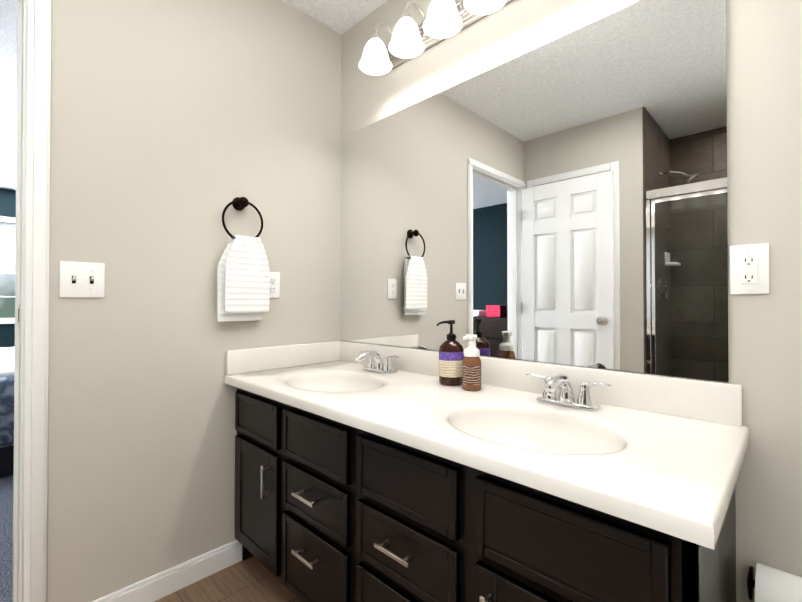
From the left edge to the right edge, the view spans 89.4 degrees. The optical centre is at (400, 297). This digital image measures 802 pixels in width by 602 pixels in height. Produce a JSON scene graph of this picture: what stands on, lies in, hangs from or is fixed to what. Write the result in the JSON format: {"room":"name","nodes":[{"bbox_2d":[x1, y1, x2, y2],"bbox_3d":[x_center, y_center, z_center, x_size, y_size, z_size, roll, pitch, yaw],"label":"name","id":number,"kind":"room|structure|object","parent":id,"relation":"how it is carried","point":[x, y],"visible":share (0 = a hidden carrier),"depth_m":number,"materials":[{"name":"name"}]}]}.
{"room":"bathroom","nodes":[
{"label":"bathroom","id":0,"kind":"room"},
{"bbox_2d":[0,475,12,601],"bbox_3d":[-3.281,1.123,2.860,5.260,0.068,4.840,0,-1,44],"label":"floor","id":1,"kind":"structure","parent":0,"point":[6,535],"depth_m":1.82,"materials":[{"name":"grey carpet"}]},
{"bbox_2d":[0,347,14,477],"bbox_3d":[-3.185,0.523,2.884,1.870,1.150,2.260,0,-1,44],"label":"bed","id":2,"kind":"object","parent":1,"relation":"on","point":[6,411],"depth_m":2.44,"materials":[{"name":"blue fabric"}]},
{"bbox_2d":[0,188,15,347],"bbox_3d":[-5.123,-0.107,4.662,0.120,2.440,4.840,0,-1,44],"label":"wall","id":3,"kind":"structure","parent":0,"point":[7,209],"depth_m":4.93,"materials":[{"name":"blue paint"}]},
{"bbox_2d":[0,216,15,323],"bbox_3d":[-4.886,-0.315,4.852,0.101,1.340,1.940,0,-1,44],"label":"window","id":4,"kind":"structure","parent":3,"relation":"in","point":[10,221],"depth_m":4.94,"materials":[{"name":"white"}]},
{"bbox_2d":[47,0,340,601],"bbox_3d":[-1.437,-0.139,0.994,0.120,2.440,4.720,0,-1,44],"label":"wall","id":5,"kind":"structure","parent":0,"point":[177,127],"depth_m":1.50,"materials":[{"name":"grey paint"}]},
{"bbox_2d":[10,0,50,601],"bbox_3d":[-1.422,0.034,0.997,0.144,2.094,0.834,0,-1,44],"label":"door frame","id":6,"kind":"structure","parent":5,"relation":"attached to","point":[36,317],"depth_m":1.23,"materials":[{"name":"white wood"}]},
{"bbox_2d":[18,304,20,326],"bbox_3d":[-1.155,0.053,1.229,0.034,0.070,0.006,0,-1,44],"label":"strike plate","id":7,"kind":"object","parent":6,"relation":"attached to","point":[19,315],"visible":1,"depth_m":1.22,"materials":[{"name":"white metal"}]},
{"bbox_2d":[59,261,104,297],"bbox_3d":[-1.029,-0.058,1.313,0.018,0.116,0.116,0,-1,44],"label":"switch plate","id":8,"kind":"object","parent":5,"relation":"attached to","point":[82,279],"visible":1,"depth_m":1.31,"materials":[{"name":"white plastic"}]},
{"bbox_2d":[92,540,241,601],"bbox_3d":[-0.687,1.043,1.659,0.014,0.088,1.107,0,-1,44],"label":"baseboard","id":9,"kind":"structure","parent":5,"relation":"attached to","point":[158,586],"depth_m":1.51,"materials":[{"name":"white wood"}]},
{"bbox_2d":[217,197,269,321],"bbox_3d":[-0.650,-0.162,1.666,0.072,0.513,0.203,0,-1,44],"label":"towel ring","id":10,"kind":"object","parent":5,"relation":"attached to","point":[243,274],"visible":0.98,"depth_m":1.64,"materials":[{"name":"black metal"}]},
{"bbox_2d":[217,235,269,321],"bbox_3d":[-0.643,-0.079,1.658,0.052,0.348,0.203,0,-1,44],"label":"towel","id":11,"kind":"object","parent":10,"relation":"hanging from","point":[243,269],"depth_m":1.64,"materials":[{"name":"white fabric"}]},
{"bbox_2d":[269,272,279,297],"bbox_3d":[-0.568,-0.057,1.794,0.009,0.115,0.070,0,-1,44],"label":"duplex electrical outlet","id":12,"kind":"object","parent":5,"relation":"attached to","point":[274,285],"visible":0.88,"depth_m":1.80,"materials":[{"name":"white plastic"}]},
{"bbox_2d":[0,0,387,189],"bbox_3d":[-2.356,-1.380,1.983,7.840,0.060,4.840,0,-1,44],"label":"ceiling","id":13,"kind":"structure","parent":0,"point":[341,17],"depth_m":2.11,"materials":[{"name":"paint"}]},
{"bbox_2d":[154,556,301,601],"bbox_3d":[-0.397,1.104,0.202,2.580,0.060,3.030,0,-1,44],"label":"floor","id":14,"kind":"structure","parent":0,"point":[253,579],"depth_m":1.51,"materials":[{"name":"brown wood"}]},
{"bbox_2d":[224,341,749,601],"bbox_3d":[0.054,0.647,1.298,1.580,0.873,0.590,0,-1,44],"label":"bathroom vanity","id":15,"kind":"object","parent":14,"relation":"on","point":[365,472],"visible":0.98,"depth_m":1.00,"materials":[{"name":"black wood"}]},
{"bbox_2d":[436,320,463,385],"bbox_3d":[0.179,0.195,1.460,0.090,0.228,0.098,0,-1,44],"label":"soap bottle","id":16,"kind":"object","parent":15,"relation":"on","point":[451,353],"visible":1,"depth_m":1.43,"materials":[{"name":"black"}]},
{"bbox_2d":[462,334,480,390],"bbox_3d":[0.236,0.216,1.363,0.064,0.184,0.070,0,-1,44],"label":"soap bottle","id":17,"kind":"object","parent":15,"relation":"on","point":[471,370],"visible":1,"depth_m":1.34,"materials":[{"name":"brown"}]},
{"bbox_2d":[341,0,801,601],"bbox_3d":[0.596,-0.137,1.277,2.640,2.440,0.120,0,-1,44],"label":"wall","id":18,"kind":"structure","parent":0,"point":[765,146],"depth_m":0.96,"materials":[{"name":"grey paint"}]},
{"bbox_2d":[359,0,511,75],"bbox_3d":[0.234,-1.061,1.401,1.100,0.199,0.214,0,-1,44],"label":"sconce","id":19,"kind":"object","parent":18,"relation":"attached to","point":[444,19],"visible":1,"depth_m":1.52,"materials":[{"name":"white glass"}]},
{"bbox_2d":[340,0,728,381],"bbox_3d":[0.245,-0.305,1.529,1.541,1.029,0.006,0,-1,44],"label":"mirror","id":20,"kind":"object","parent":18,"relation":"attached to","point":[563,199],"visible":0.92,"depth_m":1.26,"materials":[{"name":"clear glass"}]},
{"bbox_2d":[729,243,769,293],"bbox_3d":[0.826,-0.067,0.962,0.072,0.118,0.009,0,-1,44],"label":"outlet","id":21,"kind":"object","parent":18,"relation":"attached to","point":[749,269],"visible":1,"depth_m":0.96,"materials":[{"name":"white plastic"}]},
{"bbox_2d":[747,563,801,601],"bbox_3d":[0.838,0.663,0.858,0.160,0.144,0.132,0,-1,44],"label":"toilet paper holder","id":22,"kind":"object","parent":18,"relation":"attached to","point":[770,584],"visible":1,"depth_m":0.85,"materials":[{"name":"black metal"}]},
{"label":"outside","id":23,"kind":"structure","parent":0,"visible":0},
{"bbox_2d":[0,226,15,317],"bbox_3d":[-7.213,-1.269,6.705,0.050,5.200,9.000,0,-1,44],"label":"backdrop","id":24,"kind":"structure","parent":23,"point":[7,281],"depth_m":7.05,"materials":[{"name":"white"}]}
]}

